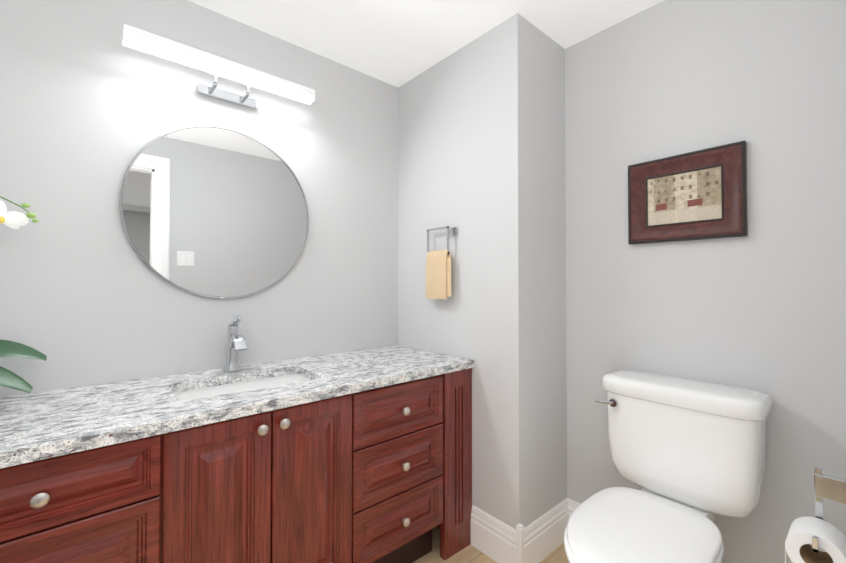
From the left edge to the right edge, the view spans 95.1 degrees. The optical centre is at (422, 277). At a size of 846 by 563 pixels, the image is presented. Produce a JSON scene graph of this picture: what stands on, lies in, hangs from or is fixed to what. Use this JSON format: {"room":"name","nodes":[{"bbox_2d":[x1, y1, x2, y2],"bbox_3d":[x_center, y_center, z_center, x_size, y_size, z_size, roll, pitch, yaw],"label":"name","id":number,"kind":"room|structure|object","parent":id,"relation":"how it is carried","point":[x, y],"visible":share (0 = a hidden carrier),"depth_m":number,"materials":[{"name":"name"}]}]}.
{"room":"bathroom","nodes":[
{"label":"bathroom","id":0,"kind":"room"},
{"bbox_2d":[0,0,845,562],"bbox_3d":[-0.255,0.044,0.888,2.790,2.269,1.974,1,-1,-41],"label":"wall","id":1,"kind":"structure","parent":0,"point":[514,146],"depth_m":1.54,"materials":[{"name":"grey paint"}]},
{"bbox_2d":[119,125,308,297],"bbox_3d":[-0.801,-0.262,1.587,0.698,0.698,0.021,1,-1,-41],"label":"round mirror","id":2,"kind":"object","parent":1,"relation":"attached to","point":[211,211],"visible":0.96,"depth_m":1.55,"materials":[{"name":"grey mirror"}]},
{"bbox_2d":[122,24,314,108],"bbox_3d":[-0.779,-0.786,1.559,0.684,0.121,0.105,1,-1,-41],"label":"sconce","id":3,"kind":"object","parent":1,"relation":"attached to","point":[150,43],"visible":1,"depth_m":1.51,"materials":[{"name":"white glass"}]},
{"bbox_2d":[425,226,456,298],"bbox_3d":[0.085,-0.067,1.871,0.054,0.344,0.175,1,-1,-41],"label":"towel ring","id":4,"kind":"object","parent":1,"relation":"attached to","point":[438,274],"visible":1,"depth_m":1.84,"materials":[{"name":"beige fabric"}]},
{"bbox_2d":[506,498,573,562],"bbox_3d":[0.517,1.086,1.645,0.378,0.206,0.026,1,-1,-41],"label":"baseboard","id":5,"kind":"structure","parent":1,"relation":"attached to","point":[539,539],"depth_m":1.62,"materials":[{"name":"white wood"}]},
{"bbox_2d":[574,501,579,509],"bbox_3d":[0.976,1.102,1.428,0.016,0.169,0.956,1,-1,-41],"label":"baseboard","id":6,"kind":"structure","parent":1,"relation":"attached to","point":[576,504],"depth_m":1.76,"materials":[{"name":"white wood"}]},
{"bbox_2d":[628,141,747,243],"bbox_3d":[0.968,-0.297,1.447,0.028,0.321,0.374,1,-1,-41],"label":"picture frame","id":7,"kind":"object","parent":1,"relation":"attached to","point":[698,195],"visible":1,"depth_m":1.43,"materials":[{"name":"red wood"}]},
{"bbox_2d":[785,467,845,562],"bbox_3d":[0.971,0.594,0.889,0.149,0.249,0.194,1,-1,-41],"label":"toilet paper holder","id":8,"kind":"object","parent":1,"relation":"attached to","point":[817,531],"visible":1,"depth_m":0.92,"materials":[{"name":"white paper"}]},
{"bbox_2d":[188,0,663,86],"bbox_3d":[-0.255,-1.137,0.906,2.790,0.093,1.974,1,-1,-41],"label":"ceiling","id":9,"kind":"structure","parent":0,"point":[397,43],"depth_m":1.64,"materials":[{"name":"white paint"}]},
{"bbox_2d":[413,527,568,562],"bbox_3d":[-0.255,1.225,0.870,2.790,0.093,1.974,1,-1,-41],"label":"floor","id":10,"kind":"structure","parent":0,"point":[470,553],"depth_m":1.65,"materials":[{"name":"brown wood"}]},
{"bbox_2d":[0,363,474,562],"bbox_3d":[-0.791,0.789,1.209,2.224,0.787,0.579,1,-1,-41],"label":"bathroom vanity","id":11,"kind":"object","parent":10,"relation":"on","point":[361,456],"depth_m":1.16,"materials":[{"name":"brown wood"}]},
{"bbox_2d":[0,345,474,462],"bbox_3d":[-0.795,0.380,1.220,2.224,0.031,0.568,1,-1,-41],"label":"countertop","id":12,"kind":"structure","parent":11,"relation":"on","point":[36,423],"depth_m":1.17,"materials":[{"name":"grey stone"}]},
{"bbox_2d":[0,196,46,392],"bbox_3d":[-1.252,0.064,0.917,0.512,0.592,0.253,1,-1,-41],"label":"orchid plant","id":13,"kind":"object","parent":12,"relation":"on","point":[12,220],"visible":1,"depth_m":1.09,"materials":[{"name":"green plant"}]},
{"bbox_2d":[220,315,248,370],"bbox_3d":[-0.723,0.258,1.498,0.063,0.221,0.146,1,-1,-41],"label":"faucet","id":14,"kind":"object","parent":12,"relation":"on","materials":[{"name":"silver metal"}]},
{"bbox_2d":[172,371,311,398],"bbox_3d":[-0.618,0.463,1.371,0.500,0.153,0.296,1,-1,-41],"label":"sink","id":15,"kind":"object","parent":12,"relation":"in","point":[197,389],"depth_m":1.47,"materials":[{"name":"white ceramic"}]},
{"bbox_2d":[564,370,772,562],"bbox_3d":[0.701,0.775,1.185,0.737,0.816,0.486,1,-1,-41],"label":"toilet","id":16,"kind":"object","parent":10,"relation":"on","point":[688,456],"visible":1,"depth_m":1.21,"materials":[{"name":"white ceramic"}]}
]}

